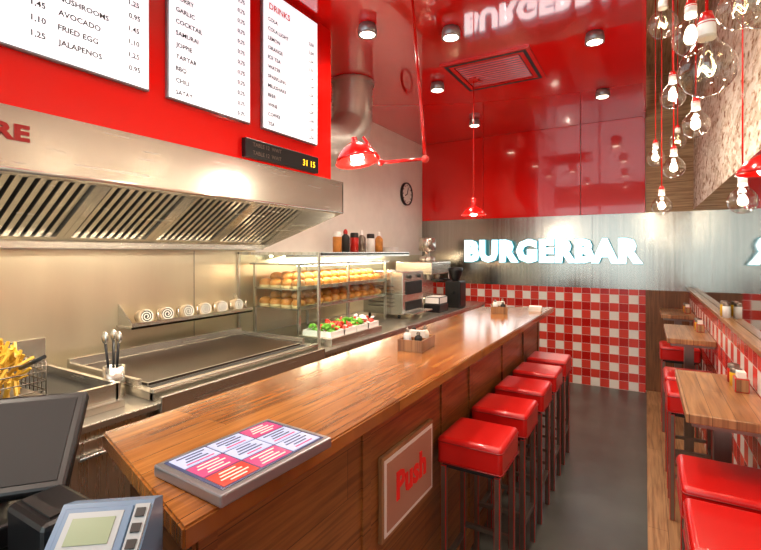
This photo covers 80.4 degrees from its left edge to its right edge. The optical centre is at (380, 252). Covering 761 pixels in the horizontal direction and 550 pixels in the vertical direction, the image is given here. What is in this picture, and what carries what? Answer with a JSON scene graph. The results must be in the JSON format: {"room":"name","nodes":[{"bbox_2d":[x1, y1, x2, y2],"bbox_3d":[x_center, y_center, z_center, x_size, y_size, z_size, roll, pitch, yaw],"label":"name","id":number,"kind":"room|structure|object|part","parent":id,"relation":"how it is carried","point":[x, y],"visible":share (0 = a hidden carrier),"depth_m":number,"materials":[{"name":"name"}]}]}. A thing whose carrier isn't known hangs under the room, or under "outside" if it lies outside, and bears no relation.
{"room":"eatery","nodes":[
{"label":"eatery","id":0,"kind":"room"},
{"bbox_2d":[0,0,330,178],"bbox_3d":[-1.380,-1.030,2.287,0.900,1.040,2.540,0,0,31],"label":"bulkhead","id":1,"kind":"object","parent":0,"point":[27,81],"visible":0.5,"depth_m":2.03,"materials":[{"name":"red paint"}]},
{"bbox_2d":[0,0,148,91],"bbox_3d":[-1.212,-1.113,1.660,0.025,0.815,0.750,0,0,31],"label":"menu board","id":2,"kind":"object","parent":1,"relation":"attached to","point":[106,39],"visible":1,"depth_m":1.75,"materials":[{"name":"white plastic"}]},
{"bbox_2d":[165,0,249,124],"bbox_3d":[-0.851,-1.113,2.272,0.025,0.815,0.501,0,0,31],"label":"menu board","id":3,"kind":"object","parent":1,"relation":"attached to","point":[207,42],"visible":1,"depth_m":2.25,"materials":[{"name":"white plastic"}]},
{"bbox_2d":[242,137,317,173],"bbox_3d":[-0.583,-0.573,2.717,0.036,0.105,0.630,0,0,31],"label":"display","id":4,"kind":"object","parent":1,"relation":"attached to","point":[254,149],"visible":1,"depth_m":2.65,"materials":[{"name":"black plastic"}]},
{"bbox_2d":[260,0,316,145],"bbox_3d":[-0.552,-1.113,2.780,0.025,0.815,0.499,0,0,31],"label":"menu board","id":5,"kind":"object","parent":1,"relation":"attached to","point":[288,37],"visible":1,"depth_m":2.74,"materials":[{"name":"white plastic"}]},
{"bbox_2d":[0,102,421,367],"bbox_3d":[-1.341,-0.150,3.326,0.112,3.700,7.570,0,0,31],"label":"wall","id":6,"kind":"structure","parent":0,"point":[68,298],"depth_m":3.00,"materials":[{"name":"metal"}]},
{"bbox_2d":[0,103,342,249],"bbox_3d":[-1.302,-0.265,2.415,0.905,0.490,2.540,0,0,31],"label":"extractor hood","id":7,"kind":"object","parent":6,"relation":"attached to","point":[75,184],"depth_m":2.29,"materials":[{"name":"metal"}]},
{"bbox_3d":[-1.406,-0.420,1.351,0.004,0.060,0.600,0,0,31],"label":"hood lettering","id":8,"kind":"part","parent":7,"relation":"part of"},
{"bbox_2d":[116,293,252,329],"bbox_3d":[-1.302,0.390,3.117,0.168,0.140,0.950,0,0,31],"label":"shelf","id":9,"kind":"object","parent":6,"relation":"attached to","point":[124,322],"visible":0.88,"depth_m":2.89,"materials":[{"name":"metal"}]},
{"bbox_2d":[134,299,245,322],"bbox_3d":[-1.282,0.402,3.128,0.099,0.098,0.850,0,0,31],"label":"rolled towels","id":10,"kind":"object","parent":9,"relation":"on","point":[145,315],"visible":0.93,"depth_m":3.04,"materials":[{"name":"fabric"}]},
{"bbox_2d":[264,252,408,259],"bbox_3d":[-0.341,0.035,4.623,0.320,0.070,2.180,0,0,31],"label":"wall shelf","id":11,"kind":"object","parent":6,"relation":"attached to","point":[324,255],"visible":0.92,"depth_m":4.35,"materials":[{"name":"white metal"}]},
{"bbox_2d":[333,229,382,251],"bbox_3d":[-0.221,-0.111,4.748,0.090,0.240,0.889,0,0,31],"label":"sauce bottles","id":12,"kind":"object","parent":11,"relation":"on","point":[344,243],"visible":0.81,"depth_m":4.63,"materials":[{"name":"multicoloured plastic"}]},
{"bbox_2d":[383,247,398,251],"bbox_3d":[0.119,-0.025,5.385,0.200,0.069,0.200,0,0,31],"label":"plate stack","id":13,"kind":"object","parent":11,"relation":"on","point":[385,249],"visible":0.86,"depth_m":5.30,"materials":[{"name":"white ceramic"}]},
{"bbox_2d":[255,255,421,331],"bbox_3d":[-0.219,0.352,5.137,0.008,0.625,3.230,0,0,31],"label":"lining","id":14,"kind":"object","parent":6,"relation":"attached to","point":[267,318],"visible":0.36,"depth_m":4.22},
{"bbox_2d":[400,182,412,205],"bbox_3d":[0.354,-0.785,6.082,0.036,0.310,0.310,0,0,31],"label":"wall clock","id":15,"kind":"object","parent":6,"relation":"attached to","point":[406,193],"visible":1,"depth_m":6.07,"materials":[{"name":"black plastic"}]},
{"bbox_2d":[288,0,642,144],"bbox_3d":[-0.097,-1.600,2.593,2.800,0.100,7.570,0,0,31],"label":"ceiling","id":16,"kind":"structure","parent":0,"point":[555,31],"depth_m":3.58,"materials":[{"name":"red"}]},
{"bbox_2d":[331,74,373,166],"bbox_3d":[-0.423,-1.113,3.813,0.400,0.874,1.058,0,0,31],"label":"ventilation duct","id":17,"kind":"object","parent":16,"relation":"hanging from","point":[352,98],"visible":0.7,"depth_m":3.93,"materials":[{"name":"metal"}]},
{"bbox_2d":[358,21,376,39],"bbox_3d":[-0.089,-1.515,3.070,0.128,0.070,0.128,0,0,30],"label":"ceiling spotlight","id":18,"kind":"object","parent":16,"relation":"attached to","point":[367,30],"depth_m":3.03,"materials":[{"name":"silver metal"}]},
{"bbox_2d":[336,0,428,168],"bbox_3d":[0.008,-1.013,2.534,0.530,1.075,0.249,0,0,-19],"label":"lamp","id":19,"kind":"object","parent":16,"relation":"hanging from","point":[356,154],"visible":1,"depth_m":2.51,"materials":[{"name":"red metal"}]},
{"bbox_2d":[430,81,443,92],"bbox_3d":[0.521,-1.515,4.126,0.128,0.070,0.128,0,0,30],"label":"ceiling spotlight","id":20,"kind":"object","parent":16,"relation":"attached to","point":[436,86],"depth_m":4.08,"materials":[{"name":"silver metal"}]},
{"bbox_2d":[442,24,459,42],"bbox_3d":[0.488,-1.515,3.113,0.128,0.070,0.128,0,0,30],"label":"ceiling spotlight","id":21,"kind":"object","parent":16,"relation":"attached to","point":[451,32],"depth_m":3.07,"materials":[{"name":"silver metal"}]},
{"bbox_2d":[461,77,485,216],"bbox_3d":[0.829,-0.933,4.003,0.220,1.233,0.220,0,0,31],"label":"pendant lamp","id":22,"kind":"object","parent":16,"relation":"hanging from","point":[473,210],"visible":0.99,"depth_m":3.98,"materials":[{"name":"red metal"}]},
{"bbox_2d":[469,119,479,127],"bbox_3d":[1.103,-1.515,5.281,0.128,0.070,0.128,0,0,30],"label":"ceiling spotlight","id":23,"kind":"object","parent":16,"relation":"attached to","point":[476,121],"depth_m":5.23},
{"bbox_2d":[439,44,546,92],"bbox_3d":[0.972,-1.538,3.838,0.720,0.023,0.700,0,0,30],"label":"ceiling air vent","id":24,"kind":"object","parent":16,"relation":"attached to","point":[515,65],"depth_m":3.77,"materials":[{"name":"red metal"}]},
{"bbox_2d":[585,29,604,46],"bbox_3d":[1.514,-1.515,3.182,0.128,0.070,0.128,0,0,30],"label":"ceiling spotlight","id":25,"kind":"object","parent":16,"relation":"attached to","point":[596,37],"depth_m":3.15,"materials":[{"name":"silver metal"}]},
{"bbox_2d":[595,88,609,98],"bbox_3d":[2.121,-1.515,4.298,0.128,0.070,0.128,0,0,30],"label":"ceiling spotlight","id":26,"kind":"object","parent":16,"relation":"attached to","point":[602,93],"depth_m":4.26,"materials":[{"name":"silver metal"}]},
{"bbox_2d":[433,282,645,392],"bbox_3d":[1.816,1.015,5.842,2.800,1.170,0.030,0,0,30],"label":"dado","id":27,"kind":"object","parent":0,"point":[603,330],"depth_m":5.40,"materials":[{"name":"red tile"}]},
{"bbox_2d":[422,211,691,291],"bbox_3d":[2.011,-0.010,5.730,3.248,0.880,0.025,0,0,30],"label":"panel","id":28,"kind":"object","parent":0,"point":[663,242],"depth_m":5.46,"materials":[{"name":"silver metal"}]},
{"bbox_2d":[464,238,642,263],"bbox_3d":[2.067,-0.015,5.617,2.100,0.310,0.112,0,0,31],"label":"letter sign","id":29,"kind":"object","parent":28,"relation":"attached to","point":[503,247],"visible":1,"depth_m":5.53,"materials":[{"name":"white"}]},
{"bbox_2d":[470,382,647,549],"bbox_3d":[0.829,1.650,2.048,1.550,0.100,7.570,0,0,31],"label":"floor","id":30,"kind":"structure","parent":0,"point":[598,501],"depth_m":3.10,"materials":[{"name":"grey concrete"}]},
{"bbox_2d":[103,307,553,549],"bbox_3d":[0.360,1.050,2.602,0.580,1.100,3.806,0,0,31],"label":"countertop","id":31,"kind":"structure","parent":30,"relation":"on","point":[368,398],"depth_m":1.51,"materials":[{"name":"brown wood"}]},
{"bbox_2d":[154,419,330,507],"bbox_3d":[-0.315,0.484,1.077,0.235,0.030,0.335,0,0,34],"label":"menu","id":32,"kind":"object","parent":31,"relation":"on","point":[219,472],"visible":1,"depth_m":1.02,"materials":[{"name":"silver metal"}]},
{"bbox_2d":[378,419,432,544],"bbox_3d":[0.116,0.895,1.806,0.024,0.310,0.450,0,0,31],"label":"sign","id":33,"kind":"object","parent":31,"relation":"attached to","point":[405,471],"visible":1,"depth_m":1.75,"materials":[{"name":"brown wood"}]},
{"bbox_2d":[398,325,434,352],"bbox_3d":[0.189,0.444,2.349,0.132,0.112,0.202,0,0,25],"label":"condiment caddy","id":34,"kind":"object","parent":31,"relation":"on","point":[419,341],"visible":1,"depth_m":2.28,"materials":[{"name":"brown wood"}]},
{"bbox_2d":[491,298,507,313],"bbox_3d":[0.983,0.444,3.738,0.132,0.112,0.202,0,0,13],"label":"condiment caddy","id":35,"kind":"object","parent":31,"relation":"on","point":[497,307],"visible":1,"depth_m":3.65,"materials":[{"name":"brown wood"}]},
{"bbox_2d":[528,305,542,311],"bbox_3d":[1.322,0.480,3.840,0.110,0.039,0.110,0,0,25],"label":"napkin stack","id":36,"kind":"object","parent":31,"relation":"on","point":[531,307],"visible":1,"depth_m":3.80,"materials":[{"name":"white paper"}]},
{"bbox_2d":[438,417,518,549],"bbox_3d":[0.451,1.210,2.062,0.297,0.780,0.297,0,0,31],"label":"bar stool","id":37,"kind":"object","parent":30,"relation":"on","point":[476,447],"visible":1,"depth_m":2.00,"materials":[{"name":"red leather"}]},
{"bbox_2d":[471,393,537,549],"bbox_3d":[0.679,1.210,2.449,0.297,0.780,0.297,0,0,31],"label":"bar stool","id":38,"kind":"object","parent":30,"relation":"on","point":[521,414],"visible":0.84,"depth_m":2.39,"materials":[{"name":"red leather"}]},
{"bbox_2d":[494,375,551,524],"bbox_3d":[0.897,1.210,2.820,0.297,0.780,0.297,0,0,31],"label":"bar stool","id":39,"kind":"object","parent":30,"relation":"on","point":[538,390],"visible":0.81,"depth_m":2.74,"materials":[{"name":"red leather"}]},
{"bbox_2d":[512,362,562,490],"bbox_3d":[1.115,1.210,3.190,0.297,0.780,0.297,0,0,31],"label":"bar stool","id":40,"kind":"object","parent":30,"relation":"on","point":[554,374],"visible":0.73,"depth_m":3.12,"materials":[{"name":"red leather"}]},
{"bbox_2d":[526,351,571,464],"bbox_3d":[1.334,1.210,3.561,0.297,0.780,0.297,0,0,31],"label":"bar stool","id":41,"kind":"object","parent":30,"relation":"on","point":[556,359],"visible":0.65,"depth_m":3.48,"materials":[{"name":"red leather"}]},
{"bbox_2d":[647,390,705,549],"bbox_3d":[1.561,1.585,2.197,0.440,0.030,6.570,0,0,31],"label":"platform","id":42,"kind":"object","parent":30,"relation":"on","point":[663,532],"visible":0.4,"depth_m":3.07,"materials":[{"name":"brown wood"}]},
{"bbox_2d":[665,380,684,520],"bbox_3d":[1.884,1.194,2.697,0.297,0.749,0.327,0,0,31],"label":"bar stool","id":43,"kind":"object","parent":42,"relation":"on","point":[674,407],"visible":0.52,"depth_m":2.63,"materials":[{"name":"red leather"}]},
{"bbox_2d":[660,308,695,367],"bbox_3d":[2.973,1.085,4.516,0.278,0.969,0.600,0,0,31],"label":"side table","id":44,"kind":"object","parent":42,"relation":"on","point":[676,315],"visible":0.31,"depth_m":4.33,"materials":[{"name":"brown wood"}]},
{"bbox_2d":[683,303,690,313],"bbox_3d":[3.054,0.557,4.488,0.054,0.085,0.214,0,0,31],"label":"condiment caddy","id":45,"kind":"object","parent":44,"relation":"on","point":[686,307],"visible":1,"depth_m":4.40,"materials":[{"name":"red"}]},
{"bbox_2d":[659,341,700,437],"bbox_3d":[2.646,1.194,3.989,0.297,0.749,0.327,0,0,31],"label":"bar stool","id":46,"kind":"object","parent":42,"relation":"on","point":[667,353],"visible":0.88,"depth_m":3.90,"materials":[{"name":"red leather"}]},
{"bbox_2d":[663,366,711,488],"bbox_3d":[2.087,1.194,3.041,0.297,0.749,0.327,0,0,31],"label":"bar stool","id":47,"kind":"object","parent":42,"relation":"on","point":[668,372],"visible":0.34,"depth_m":3.09,"materials":[{"name":"red leather"}]},
{"bbox_2d":[664,324,716,465],"bbox_3d":[2.308,1.085,3.388,0.278,0.969,0.740,0,0,31],"label":"side table","id":48,"kind":"object","parent":42,"relation":"on","point":[686,336],"visible":0.41,"depth_m":3.34,"materials":[{"name":"brown wood"}]},
{"bbox_2d":[694,318,704,332],"bbox_3d":[2.444,0.557,3.454,0.054,0.085,0.214,0,0,31],"label":"condiment caddy","id":49,"kind":"object","parent":48,"relation":"on","point":[699,326],"visible":1,"depth_m":3.37,"materials":[{"name":"red"}]},
{"bbox_2d":[675,369,760,463],"bbox_3d":[1.445,1.085,1.923,0.278,0.969,0.740,0,0,31],"label":"side table","id":50,"kind":"object","parent":42,"relation":"on","point":[708,400],"visible":0.74,"depth_m":1.81,"materials":[{"name":"brown wood"}]},
{"bbox_2d":[727,363,749,393],"bbox_3d":[1.592,0.557,2.007,0.054,0.085,0.214,0,0,31],"label":"condiment caddy","id":51,"kind":"object","parent":50,"relation":"on","point":[737,378],"visible":1,"depth_m":1.93,"materials":[{"name":"red wood"}]},
{"bbox_2d":[676,454,760,549],"bbox_3d":[1.260,1.194,1.637,0.297,0.749,0.327,0,0,31],"label":"bar stool","id":52,"kind":"object","parent":42,"relation":"on","point":[735,486],"visible":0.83,"depth_m":1.61,"materials":[{"name":"red leather"}]},
{"bbox_2d":[682,498,760,549],"bbox_3d":[1.067,1.194,1.310,0.297,0.749,0.327,0,0,31],"label":"bar stool","id":53,"kind":"object","parent":42,"relation":"on","point":[707,526],"visible":1,"depth_m":1.34,"materials":[{"name":"red leather"}]},
{"bbox_2d":[645,118,646,391],"bbox_3d":[2.043,-0.150,5.783,3.250,3.700,0.100,0,0,31],"label":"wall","id":54,"kind":"structure","parent":0,"point":[645,118],"depth_m":5.14,"materials":[{"name":"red paint"}]},
{"bbox_2d":[422,116,644,220],"bbox_3d":[1.816,-1.000,5.842,2.794,1.100,0.030,0,0,31],"label":"wall panel","id":55,"kind":"object","parent":54,"relation":"attached to","point":[596,168],"visible":0.88,"depth_m":5.69,"materials":[{"name":"red plastic"}]},
{"bbox_2d":[646,290,688,391],"bbox_3d":[3.216,1.000,5.017,0.450,1.140,0.030,0,0,30],"label":"wall back wood","id":56,"kind":"structure","parent":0,"point":[655,299],"depth_m":5.06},
{"bbox_2d":[646,68,693,212],"bbox_3d":[3.219,-1.225,5.021,0.450,1.550,0.020,0,0,30],"label":"wall back wood","id":57,"kind":"structure","parent":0,"point":[679,190],"depth_m":5.01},
{"bbox_2d":[642,0,646,117],"bbox_3d":[1.092,-1.760,1.869,0.025,0.480,7.530,0,0,31],"label":"trim","id":58,"kind":"structure","parent":57,"relation":"attached to","point":[644,2],"depth_m":3.38,"materials":[{"name":"red"}]},
{"bbox_2d":[646,0,710,75],"bbox_3d":[1.303,-2.050,1.768,0.450,0.100,7.570,0,0,31],"label":"ceiling strip","id":59,"kind":"object","parent":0,"point":[684,47],"visible":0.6,"depth_m":4.21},
{"bbox_2d":[646,0,664,165],"bbox_3d":[1.833,-1.286,3.000,0.108,1.427,0.108,0,0,31],"label":"pendant light","id":60,"kind":"object","parent":59,"relation":"hanging from","point":[655,142],"visible":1,"depth_m":3.00,"materials":[{"name":"clear glass"}]},
{"bbox_2d":[651,11,671,214],"bbox_3d":[1.685,-1.111,2.698,0.108,1.778,0.108,0,0,31],"label":"pendant light","id":61,"kind":"object","parent":59,"relation":"hanging from","point":[661,191],"visible":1,"depth_m":2.70,"materials":[{"name":"clear glass"}]},
{"bbox_2d":[647,0,678,39],"bbox_3d":[1.143,-1.433,1.822,0.108,1.134,0.108,0,0,31],"label":"pendant light","id":62,"kind":"object","parent":59,"relation":"hanging from","point":[662,4],"visible":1,"depth_m":1.81,"materials":[{"name":"clear glass"}]},
{"bbox_2d":[659,0,686,108],"bbox_3d":[1.363,-1.335,2.099,0.108,1.331,0.108,0,0,31],"label":"pendant light","id":63,"kind":"object","parent":59,"relation":"hanging from","point":[672,79],"visible":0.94,"depth_m":2.10,"materials":[{"name":"clear glass"}]},
{"bbox_2d":[662,0,685,177],"bbox_3d":[1.563,-1.197,2.399,0.108,1.606,0.108,0,0,31],"label":"pendant light","id":64,"kind":"object","parent":59,"relation":"hanging from","point":[673,150],"visible":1,"depth_m":2.40,"materials":[{"name":"clear glass"}]},
{"bbox_2d":[669,0,686,148],"bbox_3d":[2.152,-1.373,3.259,0.108,1.254,0.108,0,0,31],"label":"pendant light","id":65,"kind":"object","parent":59,"relation":"hanging from","point":[677,127],"visible":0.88,"depth_m":3.26,"materials":[{"name":"clear glass"}]},
{"bbox_2d":[670,0,708,56],"bbox_3d":[0.965,-1.306,1.400,0.108,1.388,0.108,0,0,31],"label":"pendant light","id":66,"kind":"object","parent":59,"relation":"hanging from","point":[690,9],"visible":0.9,"depth_m":1.39,"materials":[{"name":"clear glass"}]},
{"bbox_2d":[681,0,710,137],"bbox_3d":[1.364,-1.248,1.947,0.108,1.504,0.108,0,0,31],"label":"pendant light","id":67,"kind":"object","parent":59,"relation":"hanging from","point":[695,104],"visible":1,"depth_m":1.94,"materials":[{"name":"clear glass"}]},
{"bbox_2d":[676,0,739,97],"bbox_3d":[0.681,-1.163,0.940,0.108,1.674,0.108,0,0,31],"label":"pendant light","id":68,"kind":"object","parent":59,"relation":"hanging from","point":[706,26],"visible":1,"depth_m":0.93,"materials":[{"name":"clear glass"}]},
{"bbox_2d":[715,0,760,30],"bbox_3d":[0.959,-1.298,1.199,0.108,1.404,0.108,0,0,31],"label":"pendant light","id":69,"kind":"object","parent":59,"relation":"hanging from","point":[720,0],"visible":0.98,"depth_m":1.21,"materials":[{"name":"clear glass"}]},
{"bbox_2d":[727,0,758,213],"bbox_3d":[1.529,-1.081,1.900,0.108,1.839,0.108,0,0,31],"label":"pendant light","id":70,"kind":"object","parent":59,"relation":"hanging from","point":[741,181],"visible":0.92,"depth_m":1.90,"materials":[{"name":"clear glass"}]},
{"bbox_2d":[730,0,760,29],"bbox_3d":[0.697,-1.203,0.808,0.108,1.594,0.108,0,0,31],"label":"pendant light","id":71,"kind":"object","parent":59,"relation":"hanging from","point":[731,0],"visible":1,"depth_m":0.84,"materials":[{"name":"clear glass"}]},
{"bbox_2d":[692,150,760,339],"bbox_3d":[1.787,-0.025,2.162,0.015,0.850,6.340,0,0,30],"label":"mirror","id":72,"kind":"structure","parent":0,"point":[726,244],"depth_m":2.61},
{"bbox_2d":[694,0,760,208],"bbox_3d":[1.540,-0.150,1.629,0.100,3.700,7.570,0,0,31],"label":"wall","id":73,"kind":"structure","parent":0,"point":[718,152],"depth_m":2.90,"materials":[{"name":"stone"}]},
{"bbox_2d":[689,292,760,468],"bbox_3d":[1.770,0.990,2.172,0.024,1.160,6.340,0,0,31],"label":"tiled wall","id":74,"kind":"structure","parent":73,"relation":"attached to","point":[746,450],"depth_m":2.44,"materials":[{"name":"tile"}]},
{"bbox_2d":[686,287,760,356],"bbox_3d":[1.759,0.398,2.179,0.049,0.025,6.340,0,0,31],"label":"trim","id":75,"kind":"structure","parent":74,"relation":"on","point":[753,342],"depth_m":2.36,"materials":[{"name":"brown wood"}]},
{"bbox_2d":[720,300,730,317],"bbox_3d":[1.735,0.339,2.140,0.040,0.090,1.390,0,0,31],"label":"jar","id":76,"kind":"object","parent":75,"relation":"on","point":[725,306],"visible":1,"depth_m":2.63,"materials":[{"name":"white"}]},
{"bbox_2d":[734,154,760,177],"bbox_3d":[1.285,-0.405,1.483,0.189,0.309,0.170,0,0,31],"label":"wall lamp","id":77,"kind":"object","parent":73,"relation":"attached to","point":[751,168],"visible":1,"depth_m":1.49,"materials":[{"name":"red metal"}]},
{"bbox_3d":[-0.571,1.650,2.872,1.700,0.100,7.570,0,0,30],"label":"floor","id":78,"kind":"structure","parent":0,"visible":0},
{"bbox_2d":[69,301,484,499],"bbox_3d":[-0.458,1.135,3.798,0.925,0.930,5.780,0,0,31],"label":"countertop","id":79,"kind":"structure","parent":78,"relation":"on","point":[95,475],"depth_m":1.88,"materials":[{"name":"metal"}]},
{"bbox_2d":[2,337,124,417],"bbox_3d":[-1.656,0.554,1.770,0.750,0.229,0.870,0,0,31],"label":"fryer","id":80,"kind":"object","parent":79,"relation":"on","point":[104,394],"visible":0.52,"depth_m":2.06,"materials":[{"name":"metal"}]},
{"bbox_2d":[0,338,46,398],"bbox_3d":[-1.502,0.490,1.844,0.504,0.239,0.192,0,0,31],"label":"basket","id":81,"kind":"object","parent":80,"relation":"on","point":[10,357],"visible":0.99,"depth_m":1.86,"materials":[{"name":"metal"}]},
{"bbox_2d":[101,329,124,396],"bbox_3d":[-1.236,0.514,2.089,0.091,0.306,0.105,0,0,-14],"label":"utensil holder","id":82,"kind":"object","parent":79,"relation":"on","point":[115,372],"visible":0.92,"depth_m":2.06,"materials":[{"name":"metal"}]},
{"bbox_2d":[67,327,324,413],"bbox_3d":[-1.020,0.685,2.701,0.820,0.230,1.180,0,0,31],"label":"griddle","id":83,"kind":"object","parent":79,"relation":"on","point":[179,372],"visible":0.8,"depth_m":2.53,"materials":[{"name":"metal"}]},
{"bbox_2d":[237,252,320,347],"bbox_3d":[-0.778,0.335,3.364,0.815,0.669,0.018,0,0,31],"label":"glass wall","id":84,"kind":"structure","parent":79,"relation":"on","point":[318,254],"depth_m":3.19,"materials":[{"name":"glass"}]},
{"bbox_2d":[250,260,388,336],"bbox_3d":[-0.482,0.377,4.068,0.520,0.584,1.360,0,0,31],"label":"display rack","id":85,"kind":"object","parent":79,"relation":"on","point":[299,264],"visible":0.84,"depth_m":3.67,"materials":[{"name":"metal"}]},
{"bbox_2d":[259,268,380,308],"bbox_3d":[-0.489,0.296,4.071,0.464,0.270,1.273,0,0,31],"label":"buns","id":86,"kind":"object","parent":85,"relation":"in","point":[284,298],"visible":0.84,"depth_m":3.69,"materials":[{"name":"brown food"}]},
{"bbox_2d":[299,314,381,346],"bbox_3d":[-0.294,0.591,3.539,0.300,0.156,0.700,0,0,31],"label":"station","id":87,"kind":"object","parent":79,"relation":"on","point":[337,332],"visible":0.98,"depth_m":3.37,"materials":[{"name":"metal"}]},
{"bbox_2d":[363,270,431,317],"bbox_3d":[0.192,0.434,4.769,0.590,0.469,0.488,0,0,31],"label":"toaster","id":88,"kind":"object","parent":79,"relation":"on","point":[404,288],"visible":0.94,"depth_m":4.59,"materials":[{"name":"metal"}]},
{"bbox_2d":[396,261,450,305],"bbox_3d":[0.589,0.395,5.746,0.581,0.549,0.600,0,0,31],"label":"coffee machine","id":89,"kind":"object","parent":79,"relation":"on","point":[437,268],"visible":0.49,"depth_m":5.58,"materials":[{"name":"metal"}]},
{"bbox_2d":[419,238,435,261],"bbox_3d":[0.597,-0.031,5.742,0.220,0.300,0.220,0,0,31],"label":"stacked cups","id":90,"kind":"object","parent":89,"relation":"on","point":[427,245],"visible":1,"depth_m":5.66,"materials":[{"name":"metal"}]},
{"bbox_2d":[424,295,447,312],"bbox_3d":[0.632,0.585,5.112,0.200,0.169,0.250,0,0,31],"label":"boxes","id":91,"kind":"object","parent":79,"relation":"on","point":[437,303],"visible":0.93,"depth_m":5.02,"materials":[{"name":"black plastic"}]},
{"bbox_2d":[445,267,465,307],"bbox_3d":[0.903,0.424,5.474,0.200,0.489,0.250,0,0,31],"label":"coffee grinder","id":92,"kind":"object","parent":79,"relation":"on","point":[455,290],"visible":0.98,"depth_m":5.42,"materials":[{"name":"black plastic"}]},
{"bbox_3d":[-0.914,1.110,0.881,1.070,0.980,0.430,0,0,30],"label":"countertop","id":93,"kind":"structure","parent":78,"relation":"on","visible":0},
{"bbox_2d":[0,500,18,549],"bbox_3d":[-0.986,0.595,0.937,0.350,0.049,0.374,0,0,31],"label":"drawer","id":94,"kind":"object","parent":93,"relation":"on","point":[4,506],"visible":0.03,"depth_m":0.94,"materials":[{"name":"black plastic"}]},
{"bbox_2d":[0,391,88,502],"bbox_3d":[-0.925,0.468,1.049,0.380,0.202,0.204,0,0,-19],"label":"touchscreen till","id":95,"kind":"object","parent":93,"relation":"on","point":[40,435],"visible":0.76,"depth_m":1.07,"materials":[{"name":"black plastic"}]},
{"bbox_2d":[8,485,91,549],"bbox_3d":[-0.666,0.562,0.918,0.160,0.113,0.105,0,0,31],"label":"receipt printer","id":96,"kind":"object","parent":93,"relation":"on","point":[32,519],"visible":0.63,"depth_m":0.89,"materials":[{"name":"black plastic"}]},
{"bbox_2d":[44,495,162,549],"bbox_3d":[-0.474,0.529,0.772,0.150,0.180,0.120,0,0,-8],"label":"card terminal","id":97,"kind":"object","parent":93,"relation":"on","point":[127,523],"visible":1,"depth_m":0.76,"materials":[{"name":"blue plastic"}]}
]}

